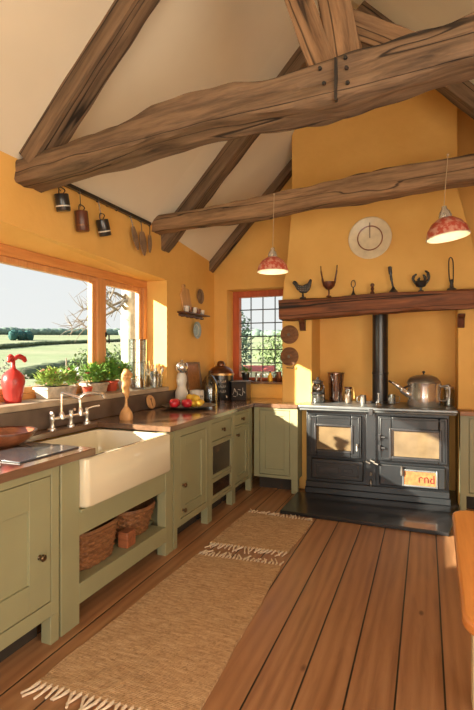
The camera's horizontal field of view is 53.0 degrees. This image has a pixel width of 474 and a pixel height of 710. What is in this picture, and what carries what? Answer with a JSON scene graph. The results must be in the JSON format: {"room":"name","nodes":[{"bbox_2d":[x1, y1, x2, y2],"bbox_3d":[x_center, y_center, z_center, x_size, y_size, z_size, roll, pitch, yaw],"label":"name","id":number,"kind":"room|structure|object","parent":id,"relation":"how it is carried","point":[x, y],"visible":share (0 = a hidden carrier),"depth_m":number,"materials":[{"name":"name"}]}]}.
{"room":"farmhouse kitchen","nodes":[
{"label":"farmhouse kitchen","id":0,"kind":"room"},
{"bbox_2d":[0,151,213,441],"bbox_3d":[-1.814,0.120,2.406,0.350,2.760,8.130,0,0,22],"label":"wall","id":1,"kind":"structure","parent":0,"point":[30,220],"depth_m":4.27,"materials":[{"name":"paint"}]},
{"bbox_2d":[0,243,146,401],"bbox_3d":[-1.679,-0.215,2.977,0.139,1.060,3.990,0,0,22],"label":"window","id":2,"kind":"structure","parent":1,"relation":"in","point":[97,279],"depth_m":4.09,"materials":[{"name":"brown wood"}]},
{"bbox_2d":[0,386,168,413],"bbox_3d":[-1.546,0.335,2.924,0.285,0.040,3.990,0,0,22],"label":"trim","id":3,"kind":"structure","parent":1,"relation":"attached to","point":[28,404],"depth_m":3.38,"materials":[{"name":"wood"}]},
{"bbox_2d":[1,354,26,403],"bbox_3d":[-1.468,0.153,3.138,0.168,0.323,0.148,0,0,-31],"label":"vase","id":4,"kind":"object","parent":3,"relation":"on","point":[12,380],"visible":0.99,"depth_m":3.09,"materials":[{"name":"red ceramic"}]},
{"bbox_2d":[33,365,71,398],"bbox_3d":[-1.351,0.195,3.483,0.239,0.241,0.389,0,0,22],"label":"potted plant","id":5,"kind":"object","parent":3,"relation":"on","point":[52,389],"visible":1,"depth_m":3.41,"materials":[{"name":"green plant"}]},
{"bbox_2d":[60,365,82,394],"bbox_3d":[-1.302,0.193,3.716,0.182,0.243,0.199,0,0,-40],"label":"potted plant","id":6,"kind":"object","parent":3,"relation":"on","point":[74,379],"visible":0.71,"depth_m":3.69,"materials":[{"name":"green plant"}]},
{"bbox_2d":[82,372,92,392],"bbox_3d":[-1.175,0.225,3.728,0.080,0.181,0.080,0,0,22],"label":"flower pot","id":7,"kind":"object","parent":3,"relation":"on","point":[87,388],"visible":0.88,"depth_m":3.71,"materials":[{"name":"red ceramic"}]},
{"bbox_2d":[78,361,108,392],"bbox_3d":[-1.190,0.180,3.942,0.225,0.271,0.349,0,0,22],"label":"potted plant","id":8,"kind":"object","parent":3,"relation":"on","point":[97,373],"visible":0.97,"depth_m":3.90,"materials":[{"name":"green plant"}]},
{"bbox_2d":[102,352,125,390],"bbox_3d":[-1.108,0.145,4.191,0.255,0.341,0.245,0,0,22],"label":"potted plant","id":9,"kind":"object","parent":3,"relation":"on","point":[111,363],"visible":0.86,"depth_m":4.15,"materials":[{"name":"green plant"}]},
{"bbox_2d":[116,361,133,389],"bbox_3d":[-1.029,0.179,4.346,0.214,0.271,0.208,0,0,22],"label":"potted plant","id":10,"kind":"object","parent":3,"relation":"on","point":[122,363],"visible":0.29,"depth_m":4.32,"materials":[{"name":"green plant"}]},
{"bbox_2d":[128,339,146,388],"bbox_3d":[-0.943,0.084,4.513,0.178,0.463,0.178,0,0,22],"label":"glass jar","id":11,"kind":"object","parent":3,"relation":"on","point":[145,340],"visible":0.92,"depth_m":4.49,"materials":[{"name":"clear glass"}]},
{"bbox_2d":[140,361,149,386],"bbox_3d":[-0.906,0.185,4.687,0.100,0.260,0.100,0,0,22],"label":"glass jar","id":12,"kind":"object","parent":3,"relation":"on","point":[142,377],"visible":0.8,"depth_m":4.66,"materials":[{"name":"clear glass"}]},
{"bbox_2d":[150,371,158,387],"bbox_3d":[-0.795,0.235,4.562,0.084,0.160,0.084,0,0,22],"label":"glass jar","id":13,"kind":"object","parent":3,"relation":"on","point":[153,382],"visible":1,"depth_m":4.54,"materials":[{"name":"clear glass"}]},
{"bbox_2d":[151,363,163,385],"bbox_3d":[-0.782,0.198,4.676,0.115,0.234,0.139,0,0,22],"label":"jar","id":14,"kind":"object","parent":3,"relation":"on","point":[161,368],"visible":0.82,"depth_m":4.67,"materials":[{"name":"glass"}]},
{"bbox_2d":[0,386,205,429],"bbox_3d":[-1.186,0.427,3.486,0.018,0.141,4.400,0,0,22],"label":"trim","id":15,"kind":"structure","parent":1,"relation":"attached to","point":[38,418],"depth_m":3.60,"materials":[{"name":"brown stone"}]},
{"bbox_2d":[65,184,150,225],"bbox_3d":[-1.026,-1.196,3.820,0.070,0.054,1.220,0,0,22],"label":"rail","id":16,"kind":"object","parent":1,"relation":"attached to","point":[78,190],"visible":0.78,"depth_m":3.77,"materials":[{"name":"black metal"}]},
{"bbox_2d":[54,187,70,211],"bbox_3d":[-1.208,-1.086,3.289,0.100,0.196,0.116,0,0,31],"label":"mug","id":17,"kind":"object","parent":16,"relation":"hanging from","point":[62,202],"visible":0.94,"depth_m":3.25,"materials":[{"name":"black metal"}]},
{"bbox_2d":[74,194,89,231],"bbox_3d":[-1.134,-1.042,3.475,0.100,0.285,0.113,0,0,32],"label":"mug","id":18,"kind":"object","parent":16,"relation":"hanging from","point":[81,216],"visible":1,"depth_m":3.44,"materials":[{"name":"brown metal"}]},
{"bbox_2d":[96,202,110,236],"bbox_3d":[-1.043,-1.052,3.706,0.105,0.266,0.136,0,0,35],"label":"mug","id":19,"kind":"object","parent":16,"relation":"hanging from","point":[103,226],"visible":1,"depth_m":3.67,"materials":[{"name":"black metal"}]},
{"bbox_2d":[130,217,138,249],"bbox_3d":[-0.885,-1.050,4.099,0.012,0.269,0.129,0,0,22],"label":"paddle","id":20,"kind":"object","parent":16,"relation":"hanging from","point":[133,230],"visible":1,"depth_m":4.10,"materials":[{"name":"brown wood"}]},
{"bbox_2d":[139,223,146,255],"bbox_3d":[-0.835,-1.036,4.225,0.012,0.296,0.105,0,0,22],"label":"paddle","id":21,"kind":"object","parent":16,"relation":"hanging from","point":[142,239],"visible":1,"depth_m":4.22,"materials":[{"name":"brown wood"}]},
{"bbox_2d":[148,225,151,252],"bbox_3d":[-0.794,-1.058,4.328,0.012,0.250,0.056,0,1,22],"label":"paddle","id":22,"kind":"object","parent":16,"relation":"hanging from","point":[149,235],"visible":1,"depth_m":4.33,"materials":[{"name":"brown wood"}]},
{"bbox_2d":[177,311,209,319],"bbox_3d":[-0.465,-0.426,5.200,0.090,0.052,0.620,0,0,22],"label":"wall rack","id":23,"kind":"object","parent":1,"relation":"attached to","point":[186,314],"visible":1,"depth_m":5.16,"materials":[{"name":"brown wood"}]},
{"bbox_2d":[180,284,191,310],"bbox_3d":[-0.546,-0.605,5.088,0.040,0.304,0.253,0,0,22],"label":"chopping board","id":24,"kind":"object","parent":23,"relation":"on","point":[185,298],"visible":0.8,"depth_m":5.06,"materials":[{"name":"brown wood"}]},
{"bbox_2d":[193,322,200,338],"bbox_3d":[-0.447,-0.275,5.258,0.022,0.190,0.190,0,0,22],"label":"wall plate","id":25,"kind":"object","parent":1,"relation":"attached to","point":[197,327],"visible":1,"depth_m":5.27,"materials":[{"name":"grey ceramic"}]},
{"bbox_2d":[197,289,203,303],"bbox_3d":[-0.421,-0.665,5.398,0.022,0.170,0.170,0,0,22],"label":"wall plate","id":26,"kind":"object","parent":1,"relation":"attached to","point":[200,295],"visible":1,"depth_m":5.42,"materials":[{"name":"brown wood"}]},
{"bbox_2d":[14,12,473,192],"bbox_3d":[0.312,-1.306,2.421,3.612,0.457,0.262,0,0,21],"label":"tie beam","id":27,"kind":"structure","parent":1,"relation":"attached to","point":[356,82],"depth_m":2.40,"materials":[{"name":"brown wood"}]},
{"bbox_2d":[19,0,159,162],"bbox_3d":[-0.564,-2.072,2.737,1.694,1.790,0.164,0,0,22],"label":"rafter","id":28,"kind":"object","parent":27,"relation":"on","point":[124,20],"visible":0.91,"depth_m":2.83,"materials":[{"name":"brown wood"}]},
{"bbox_2d":[284,0,333,66],"bbox_3d":[0.269,-1.974,2.471,0.526,1.195,0.143,0,0,22],"label":"post","id":29,"kind":"object","parent":27,"relation":"on","point":[305,17],"visible":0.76,"depth_m":2.37,"materials":[{"name":"brown wood"}]},
{"bbox_2d":[317,0,361,56],"bbox_3d":[0.466,-2.051,2.400,0.358,1.326,0.143,0,0,24],"label":"post","id":30,"kind":"object","parent":27,"relation":"on","point":[337,16],"visible":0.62,"depth_m":2.32,"materials":[{"name":"brown wood"}]},
{"bbox_2d":[352,8,414,47],"bbox_3d":[0.739,-1.589,2.395,0.643,0.469,0.114,0,0,21],"label":"brace","id":31,"kind":"object","parent":27,"relation":"attached to","point":[372,31],"visible":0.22,"depth_m":2.37,"materials":[{"name":"brown wood"}]},
{"bbox_2d":[152,153,473,234],"bbox_3d":[0.891,-1.329,3.872,3.607,0.336,0.201,0,0,21],"label":"tie beam","id":32,"kind":"structure","parent":1,"relation":"attached to","point":[388,183],"depth_m":3.84,"materials":[{"name":"brown wood"}]},
{"bbox_2d":[257,193,288,274],"bbox_3d":[0.299,-1.029,3.971,0.264,0.672,0.264,0,0,22],"label":"pendant lamp","id":33,"kind":"object","parent":32,"relation":"hanging from","point":[271,265],"visible":1,"depth_m":3.91,"materials":[{"name":"red ceramic"}]},
{"bbox_2d":[426,153,470,243],"bbox_3d":[1.544,-1.166,3.475,0.302,0.649,0.304,0,0,7],"label":"pendant lamp","id":34,"kind":"object","parent":32,"relation":"hanging from","point":[447,228],"visible":1,"depth_m":3.44,"materials":[{"name":"red ceramic"}]},
{"bbox_2d":[0,474,473,709],"bbox_3d":[0.401,1.440,1.347,4.650,0.080,7.800,0,0,22],"label":"floor","id":35,"kind":"structure","parent":0,"point":[354,616],"depth_m":2.45,"materials":[{"name":"brown wood"}]},
{"bbox_2d":[0,466,58,661],"bbox_3d":[-1.371,0.971,1.864,0.633,0.858,1.250,0,0,22],"label":"base cabinet","id":36,"kind":"object","parent":35,"relation":"on","point":[29,505],"visible":0.93,"depth_m":2.17,"materials":[{"name":"green paint"}]},
{"bbox_2d":[59,432,172,636],"bbox_3d":[-0.961,0.971,2.992,0.662,0.858,1.120,0,0,22],"label":"sink cabinet","id":37,"kind":"object","parent":35,"relation":"on","point":[75,587],"visible":0.54,"depth_m":2.62,"materials":[{"name":"green paint"}]},
{"bbox_2d":[79,516,118,571],"bbox_3d":[-0.911,1.073,2.795,0.353,0.246,0.446,0,0,22],"label":"wicker basket","id":38,"kind":"object","parent":37,"relation":"on","point":[96,544],"visible":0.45,"depth_m":2.69,"materials":[{"name":"brown wicker"}]},
{"bbox_2d":[37,429,170,507],"bbox_3d":[-0.906,0.671,2.997,0.630,0.257,0.890,0,0,22],"label":"farmhouse sink","id":39,"kind":"object","parent":37,"relation":"on","point":[124,460],"visible":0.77,"depth_m":2.90,"materials":[{"name":"white ceramic"}]},
{"bbox_2d":[79,520,160,579],"bbox_3d":[-0.979,1.206,3.000,0.618,0.018,1.080,0,0,22],"label":"shelf","id":40,"kind":"object","parent":37,"relation":"attached to","point":[153,527],"depth_m":2.92,"materials":[{"name":"green paint"}]},
{"bbox_2d":[118,527,134,548],"bbox_3d":[-0.692,1.148,2.982,0.070,0.096,0.090,0,0,22],"label":"wooden box","id":41,"kind":"object","parent":37,"relation":"on","point":[126,537],"visible":1,"depth_m":2.95,"materials":[{"name":"brown wood"}]},
{"bbox_2d":[115,498,155,537],"bbox_3d":[-0.756,1.102,3.239,0.390,0.188,0.428,0,0,22],"label":"wicker basket","id":42,"kind":"object","parent":37,"relation":"on","point":[138,517],"visible":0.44,"depth_m":3.12,"materials":[{"name":"brown wicker"}]},
{"bbox_2d":[20,549,283,709],"bbox_3d":[-0.247,1.390,2.566,0.750,0.019,1.632,0,0,22],"label":"woven rug","id":43,"kind":"object","parent":35,"relation":"on","point":[170,649],"visible":1,"depth_m":2.29,"materials":[{"name":"fabric"}]},
{"bbox_2d":[105,420,209,549],"bbox_3d":[-0.603,0.971,3.797,0.633,0.858,0.610,0,0,22],"label":"base cabinet","id":44,"kind":"object","parent":35,"relation":"on","point":[191,445],"visible":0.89,"depth_m":3.68,"materials":[{"name":"green paint"}]},
{"bbox_2d":[0,397,300,483],"bbox_3d":[-0.585,0.520,3.396,1.208,0.040,4.679,0,0,22],"label":"countertop","id":45,"kind":"structure","parent":44,"relation":"on","point":[160,419],"depth_m":3.47,"materials":[{"name":"brown wood"}]},
{"bbox_2d":[0,426,37,447],"bbox_3d":[-1.284,0.458,2.615,0.344,0.084,0.344,0,0,22],"label":"wooden bowl","id":46,"kind":"object","parent":45,"relation":"on","point":[10,436],"visible":1,"depth_m":2.58,"materials":[{"name":"brown wood"}]},
{"bbox_2d":[0,443,78,462],"bbox_3d":[-1.062,0.496,2.424,0.295,0.008,0.400,0,0,22],"label":"cutting board","id":47,"kind":"object","parent":45,"relation":"on","point":[21,454],"visible":1,"depth_m":2.42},
{"bbox_2d":[47,391,105,429],"bbox_3d":[-1.122,0.377,3.339,0.162,0.246,0.526,0,0,22],"label":"tap","id":48,"kind":"object","parent":45,"relation":"on","point":[61,415],"visible":1,"depth_m":3.34,"materials":[{"name":"silver metal"}]},
{"bbox_2d":[119,369,132,420],"bbox_3d":[-0.852,0.302,3.667,0.102,0.395,0.108,0,0,-36],"label":"ladle","id":49,"kind":"object","parent":45,"relation":"on","point":[126,414],"visible":1,"depth_m":3.64,"materials":[{"name":"brown wood"}]},
{"bbox_2d":[146,395,154,408],"bbox_3d":[-0.793,0.432,4.373,0.050,0.127,0.132,0,0,23],"label":"board","id":50,"kind":"object","parent":45,"relation":"on","point":[150,401],"visible":1,"depth_m":4.36,"materials":[{"name":"brown wood"}]},
{"bbox_2d":[175,360,187,401],"bbox_3d":[-0.564,0.275,4.831,0.140,0.450,0.140,0,0,22],"label":"pepper mill","id":51,"kind":"object","parent":45,"relation":"on","point":[181,367],"visible":0.84,"depth_m":4.78,"materials":[{"name":"white ceramic"}]},
{"bbox_2d":[162,402,215,408],"bbox_3d":[-0.454,0.485,4.486,0.510,0.030,0.510,0,0,22],"label":"serving plate","id":52,"kind":"object","parent":45,"relation":"on","point":[205,405],"visible":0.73,"depth_m":4.48,"materials":[{"name":"grey metal"}]},
{"bbox_2d":[169,398,178,406],"bbox_3d":[-0.574,0.440,4.345,0.094,0.092,0.094,0,0,22],"label":"apple","id":53,"kind":"object","parent":52,"relation":"on","point":[174,402],"visible":0.86,"depth_m":4.31,"materials":[{"name":"red food"}]},
{"bbox_2d":[183,399,191,407],"bbox_3d":[-0.452,0.437,4.329,0.090,0.088,0.090,0,0,30],"label":"apple","id":54,"kind":"object","parent":52,"relation":"on","point":[187,403],"visible":1,"depth_m":4.30,"materials":[{"name":"red food"}]},
{"bbox_2d":[185,362,202,393],"bbox_3d":[-0.467,0.286,5.158,0.084,0.419,0.340,0,0,22],"label":"chopping board","id":55,"kind":"object","parent":45,"relation":"on","point":[194,379],"visible":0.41,"depth_m":5.18,"materials":[{"name":"brown wood"}]},
{"bbox_2d":[189,390,203,399],"bbox_3d":[-0.418,0.432,4.934,0.156,0.135,0.152,0,0,22],"label":"ceramic jar","id":56,"kind":"object","parent":45,"relation":"on","point":[200,393],"visible":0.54,"depth_m":4.88,"materials":[{"name":"white ceramic"}]},
{"bbox_2d":[201,375,218,401],"bbox_3d":[-0.295,0.334,5.154,0.196,0.332,0.196,0,0,22],"label":"glass cloche","id":57,"kind":"object","parent":45,"relation":"on","point":[205,400],"visible":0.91,"depth_m":5.14,"materials":[{"name":"clear glass"}]},
{"bbox_2d":[208,361,233,399],"bbox_3d":[-0.186,0.282,5.403,0.303,0.435,0.320,0,0,22],"label":"urn","id":58,"kind":"object","parent":45,"relation":"on","point":[223,374],"visible":0.98,"depth_m":5.29,"materials":[{"name":"black metal"}]},
{"bbox_2d":[230,380,251,400],"bbox_3d":[0.048,0.394,5.341,0.188,0.212,0.238,0,0,15],"label":"tin box","id":59,"kind":"object","parent":45,"relation":"on","point":[240,389],"visible":1,"depth_m":5.24,"materials":[{"name":"black metal"}]},
{"bbox_2d":[196,413,233,521],"bbox_3d":[-0.392,0.971,4.327,0.632,0.858,0.526,0,0,22],"label":"base cabinet","id":60,"kind":"object","parent":35,"relation":"on","point":[221,428],"visible":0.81,"depth_m":4.23,"materials":[{"name":"green paint"}]},
{"bbox_2d":[221,408,251,502],"bbox_3d":[-0.200,0.971,4.809,0.633,0.858,0.510,0,0,22],"label":"base cabinet","id":61,"kind":"object","parent":35,"relation":"on","point":[242,419],"visible":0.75,"depth_m":4.72,"materials":[{"name":"green paint"}]},
{"bbox_2d":[204,509,312,556],"bbox_3d":[0.219,1.390,3.751,0.616,0.019,0.943,0,0,22],"label":"woven rug","id":62,"kind":"object","parent":35,"relation":"on","point":[258,531],"visible":1,"depth_m":3.69,"materials":[{"name":"fabric"}]},
{"bbox_2d":[254,407,301,493],"bbox_3d":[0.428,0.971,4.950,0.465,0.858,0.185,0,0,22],"label":"base cabinet","id":63,"kind":"object","parent":35,"relation":"on","point":[277,431],"visible":0.97,"depth_m":4.88,"materials":[{"name":"green paint"}]},
{"bbox_2d":[280,490,458,536],"bbox_3d":[1.284,1.383,4.478,1.465,0.031,1.270,0,0,22],"label":"hearth slab","id":64,"kind":"object","parent":35,"relation":"on","point":[434,519],"visible":0.77,"depth_m":4.14,"materials":[{"name":"black stone"}]},
{"bbox_2d":[298,400,457,505],"bbox_3d":[1.380,0.929,4.729,1.440,0.878,0.632,0,0,19],"label":"range cooker","id":65,"kind":"object","parent":64,"relation":"on","point":[399,451],"visible":1,"depth_m":4.48,"materials":[{"name":"metal"}]},
{"bbox_2d":[310,377,324,402],"bbox_3d":[0.831,0.357,4.889,0.148,0.265,0.148,0,0,22],"label":"storage jar","id":66,"kind":"object","parent":65,"relation":"on","point":[317,397],"visible":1,"depth_m":4.85,"materials":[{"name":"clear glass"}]},
{"bbox_2d":[327,372,343,401],"bbox_3d":[1.036,0.337,4.969,0.178,0.306,0.178,0,0,22],"label":"jug","id":67,"kind":"object","parent":65,"relation":"on","point":[335,379],"visible":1,"depth_m":4.91,"materials":[{"name":"orange metal"}]},
{"bbox_2d":[344,387,351,403],"bbox_3d":[1.129,0.407,4.825,0.076,0.166,0.076,0,0,22],"label":"glass jar","id":68,"kind":"object","parent":65,"relation":"on","point":[347,397],"visible":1,"depth_m":4.80,"materials":[{"name":"grey"}]},
{"bbox_2d":[357,395,365,403],"bbox_3d":[1.246,0.445,4.751,0.091,0.090,0.073,0,0,22],"label":"mug","id":69,"kind":"object","parent":65,"relation":"on","point":[362,397],"visible":0.99,"depth_m":4.72,"materials":[{"name":"grey metal"}]},
{"bbox_2d":[298,400,457,415],"bbox_3d":[1.383,0.529,4.737,1.465,0.078,0.676,0,0,22],"label":"cooktop","id":70,"kind":"object","parent":65,"relation":"in","point":[328,408],"depth_m":4.52,"materials":[{"name":"metal"}]},
{"bbox_2d":[370,314,390,403],"bbox_3d":[1.466,-0.002,4.862,0.200,0.977,0.200,0,0,22],"label":"pipe","id":71,"kind":"object","parent":65,"relation":"on","point":[380,372],"visible":0.88,"depth_m":4.79,"materials":[{"name":"black metal"}]},
{"bbox_2d":[388,371,450,407],"bbox_3d":[1.748,0.321,4.556,0.551,0.338,0.315,0,0,22],"label":"kettle","id":72,"kind":"object","parent":65,"relation":"on","point":[423,391],"visible":1,"depth_m":4.43,"materials":[{"name":"metal"}]},
{"bbox_2d":[442,384,454,405],"bbox_3d":[2.034,0.384,4.572,0.110,0.212,0.110,0,0,22],"label":"glass jar","id":73,"kind":"object","parent":65,"relation":"on","point":[451,402],"visible":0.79,"depth_m":4.54,"materials":[{"name":"glass"}]},
{"bbox_2d":[452,510,473,709],"bbox_3d":[1.239,1.025,1.390,1.105,0.750,0.980,0,0,22],"label":"chair","id":74,"kind":"object","parent":35,"relation":"on","point":[463,520],"visible":1,"depth_m":1.54,"materials":[{"name":"orange wood"}]},
{"bbox_2d":[459,415,473,510],"bbox_3d":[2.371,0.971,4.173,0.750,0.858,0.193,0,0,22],"label":"base cabinet","id":75,"kind":"object","parent":35,"relation":"on","point":[466,423],"visible":0.83,"depth_m":4.24,"materials":[{"name":"green paint"}]},
{"bbox_2d":[459,409,473,415],"bbox_3d":[2.400,0.520,4.165,0.820,0.040,0.195,0,0,22],"label":"countertop","id":76,"kind":"structure","parent":75,"relation":"on","point":[462,412],"depth_m":4.21,"materials":[{"name":"brown wood"}]},
{"bbox_2d":[0,0,473,260],"bbox_3d":[0.489,-1.674,1.527,4.620,3.179,8.200,0,0,22],"label":"ceiling","id":77,"kind":"structure","parent":0,"point":[183,46],"depth_m":3.36,"materials":[{"name":"beige paint"}]},
{"bbox_2d":[161,46,306,252],"bbox_3d":[0.037,-1.978,4.410,1.817,1.917,0.176,0,0,22],"label":"rafter","id":78,"kind":"object","parent":77,"relation":"attached to","point":[230,155],"visible":0.49,"depth_m":4.44,"materials":[{"name":"brown wood"}]},
{"bbox_2d":[209,159,291,272],"bbox_3d":[0.157,-1.593,5.533,1.141,1.202,0.135,0,0,21],"label":"rafter","id":79,"kind":"object","parent":77,"relation":"attached to","point":[285,174],"visible":0.65,"depth_m":5.54,"materials":[{"name":"brown wood"}]},
{"bbox_2d":[356,0,473,119],"bbox_3d":[1.906,-1.893,3.664,1.978,2.084,0.174,0,0,22],"label":"rafter","id":80,"kind":"object","parent":77,"relation":"attached to","point":[461,95],"visible":0.19,"depth_m":3.71,"materials":[{"name":"brown wood"}]},
{"bbox_2d":[214,108,473,490],"bbox_3d":[1.924,-0.807,5.106,4.600,4.615,0.350,0,0,22],"label":"wall","id":81,"kind":"structure","parent":0,"point":[418,342],"depth_m":5.17,"materials":[{"name":"paint"}]},
{"bbox_2d":[233,289,282,380],"bbox_3d":[0.306,-0.237,5.819,0.735,1.095,0.080,0,0,22],"label":"window","id":82,"kind":"structure","parent":81,"relation":"in","point":[237,296],"depth_m":5.87,"materials":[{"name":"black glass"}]},
{"bbox_2d":[251,380,281,383],"bbox_3d":[0.272,0.323,5.639,0.805,0.025,0.280,0,0,22],"label":"trim","id":83,"kind":"structure","parent":81,"relation":"attached to","point":[254,381],"depth_m":5.49,"materials":[{"name":"brown wood"}]},
{"bbox_2d":[239,366,250,379],"bbox_3d":[0.104,0.221,5.722,0.178,0.178,0.162,0,0,22],"label":"potted plant","id":84,"kind":"object","parent":83,"relation":"on","point":[245,374],"visible":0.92,"depth_m":5.69,"materials":[{"name":"green plant"}]},
{"bbox_2d":[273,372,281,381],"bbox_3d":[0.486,0.253,5.557,0.096,0.115,0.104,0,0,-28],"label":"jug","id":85,"kind":"object","parent":83,"relation":"on","point":[278,378],"visible":0.99,"depth_m":5.52,"materials":[{"name":"brown ceramic"}]},
{"bbox_2d":[282,89,473,504],"bbox_3d":[1.493,-0.866,4.862,2.020,4.532,0.420,0,0,22],"label":"chimney breast","id":86,"kind":"structure","parent":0,"point":[423,127],"depth_m":4.69,"materials":[{"name":"paint"}]},
{"bbox_2d":[280,325,298,343],"bbox_3d":[0.545,-0.215,4.981,0.196,0.196,0.058,0,0,22],"label":"wall plate","id":87,"kind":"object","parent":86,"relation":"attached to","point":[289,334],"depth_m":4.97,"materials":[{"name":"brown wicker"}]},
{"bbox_2d":[280,347,298,365],"bbox_3d":[0.545,0.015,4.981,0.196,0.196,0.058,0,0,22],"label":"wall plate","id":88,"kind":"object","parent":86,"relation":"attached to","point":[289,356],"depth_m":4.97,"materials":[{"name":"brown wicker"}]},
{"bbox_2d":[298,319,305,330],"bbox_3d":[0.666,-0.313,4.893,0.060,0.124,0.124,0,0,22],"label":"corbel","id":89,"kind":"object","parent":86,"relation":"attached to","point":[302,323],"visible":0.92,"depth_m":4.91,"materials":[{"name":"brown wood"}]},
{"bbox_2d":[348,217,391,258],"bbox_3d":[1.312,-1.155,4.690,0.416,0.416,0.030,0,0,22],"label":"wall plate","id":90,"kind":"object","parent":86,"relation":"attached to","point":[369,237],"visible":1,"depth_m":4.69,"materials":[{"name":"ceramic"}]},
{"bbox_2d":[278,289,473,320],"bbox_3d":[1.399,-0.490,4.577,2.021,0.226,0.212,-2,-1,22],"label":"mantel beam","id":91,"kind":"structure","parent":86,"relation":"attached to","point":[457,299],"depth_m":4.52,"materials":[{"name":"brown wood"}]},
{"bbox_2d":[292,279,311,298],"bbox_3d":[0.666,-0.673,4.863,0.199,0.196,0.066,0,0,22],"label":"ornament","id":92,"kind":"object","parent":91,"relation":"on","point":[305,288],"visible":1,"depth_m":4.84,"materials":[{"name":"metal"}]},
{"bbox_2d":[320,265,337,296],"bbox_3d":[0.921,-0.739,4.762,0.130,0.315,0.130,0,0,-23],"label":"cup","id":93,"kind":"object","parent":91,"relation":"on","point":[328,285],"visible":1,"depth_m":4.73,"materials":[{"name":"brown wood"}]},
{"bbox_2d":[388,266,397,291],"bbox_3d":[1.491,-0.719,4.535,0.093,0.261,0.089,0,0,22],"label":"spoon","id":94,"kind":"object","parent":91,"relation":"on","point":[393,289],"visible":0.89,"depth_m":4.54,"materials":[{"name":"metal"}]},
{"bbox_2d":[412,270,429,291],"bbox_3d":[1.720,-0.691,4.444,0.116,0.200,0.132,0,0,-28],"label":"ornament","id":95,"kind":"object","parent":91,"relation":"on","point":[419,283],"visible":0.97,"depth_m":4.42,"materials":[{"name":"metal"}]},
{"bbox_2d":[415,280,426,291],"bbox_3d":[1.720,-0.641,4.444,0.116,0.100,0.116,0,0,22],"label":"cup","id":96,"kind":"object","parent":95,"relation":"attached to","point":[419,283],"depth_m":4.41,"materials":[{"name":"metal"}]},
{"bbox_2d":[447,257,455,289],"bbox_3d":[1.964,-0.745,4.347,0.084,0.306,0.083,0,0,22],"label":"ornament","id":97,"kind":"object","parent":91,"relation":"on","point":[451,287],"visible":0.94,"depth_m":4.34,"materials":[{"name":"metal"}]},
{"bbox_2d":[457,313,464,327],"bbox_3d":[2.051,-0.313,4.343,0.060,0.124,0.124,0,0,22],"label":"corbel","id":98,"kind":"object","parent":86,"relation":"attached to","point":[460,317],"visible":1,"depth_m":4.36,"materials":[{"name":"brown wood"}]},
{"label":"outside","id":99,"kind":"structure","parent":0,"visible":0},
{"bbox_2d":[0,335,281,388],"bbox_3d":[0.000,-7.886,0.000,520.000,19.998,520.000,0,0,22],"label":"field","id":100,"kind":"structure","parent":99,"point":[35,355],"depth_m":102.27,"materials":[{"name":"green plant"}]},
{"bbox_2d":[8,330,33,339],"bbox_3d":[-68.071,-5.783,148.770,3.881,4.249,9.610,0,0,22],"label":"distant spinney","id":101,"kind":"object","parent":100,"relation":"on","point":[13,334],"visible":0.95,"depth_m":147.87,"materials":[{"name":"teal plant"}]},
{"bbox_2d":[0,327,119,334],"bbox_3d":[-71.904,-11.601,238.287,36.726,7.854,116.535,0,0,22],"label":"hedge","id":102,"kind":"object","parent":100,"relation":"on","point":[5,330],"visible":0.31,"depth_m":217.84,"materials":[{"name":"green plant"}]},
{"bbox_2d":[0,338,120,348],"bbox_3d":[-41.602,-3.654,135.023,9.199,5.808,82.112,0,0,22],"label":"hedge","id":103,"kind":"object","parent":100,"relation":"on","point":[21,344],"visible":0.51,"depth_m":114.93,"materials":[{"name":"green plant"}]},
{"bbox_2d":[16,351,109,378],"bbox_3d":[-21.664,0.492,67.266,35.593,2.937,56.552,0,0,22],"label":"hedge","id":104,"kind":"object","parent":100,"relation":"on","point":[31,370],"visible":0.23,"depth_m":38.83,"materials":[{"name":"green plant"}]},
{"bbox_2d":[60,343,120,379],"bbox_3d":[-2.955,0.894,10.892,2.445,2.434,2.456,0,0,22],"label":"shrub","id":105,"kind":"object","parent":100,"relation":"on","point":[107,349],"visible":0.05,"depth_m":10.64,"materials":[{"name":"green plant"}]},
{"bbox_2d":[52,281,134,377],"bbox_3d":[-1.975,-0.646,6.883,0.592,5.506,1.723,0,0,29],"label":"birch tree","id":106,"kind":"object","parent":100,"relation":"on","point":[127,303],"visible":0.38,"depth_m":7.40,"materials":[{"name":"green plant"}]},
{"bbox_2d":[118,328,280,335],"bbox_3d":[7.954,-10.048,222.775,136.912,6.386,27.089,0,0,22],"label":"hedge","id":107,"kind":"object","parent":100,"relation":"on","point":[256,332],"visible":0.07,"depth_m":219.33,"materials":[{"name":"green plant"}]},
{"bbox_2d":[241,311,254,376],"bbox_3d":[-1.037,-0.283,19.269,3.537,4.624,3.660,0,0,22],"label":"tree","id":108,"kind":"object","parent":100,"relation":"on","point":[244,339],"visible":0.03,"depth_m":18.99,"materials":[{"name":"green plant"}]},
{"bbox_2d":[241,365,274,377],"bbox_3d":[0.889,1.251,21.709,1.700,1.550,1.700,0,0,10],"label":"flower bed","id":109,"kind":"object","parent":100,"relation":"on","point":[255,368],"visible":0.28,"depth_m":21.12,"materials":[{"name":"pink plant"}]},
{"bbox_2d":[253,331,281,371],"bbox_3d":[3.485,0.210,24.947,5.551,3.518,3.768,0,0,29],"label":"shrub","id":110,"kind":"object","parent":100,"relation":"on","point":[268,357],"visible":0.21,"depth_m":24.96,"materials":[{"name":"green plant"}]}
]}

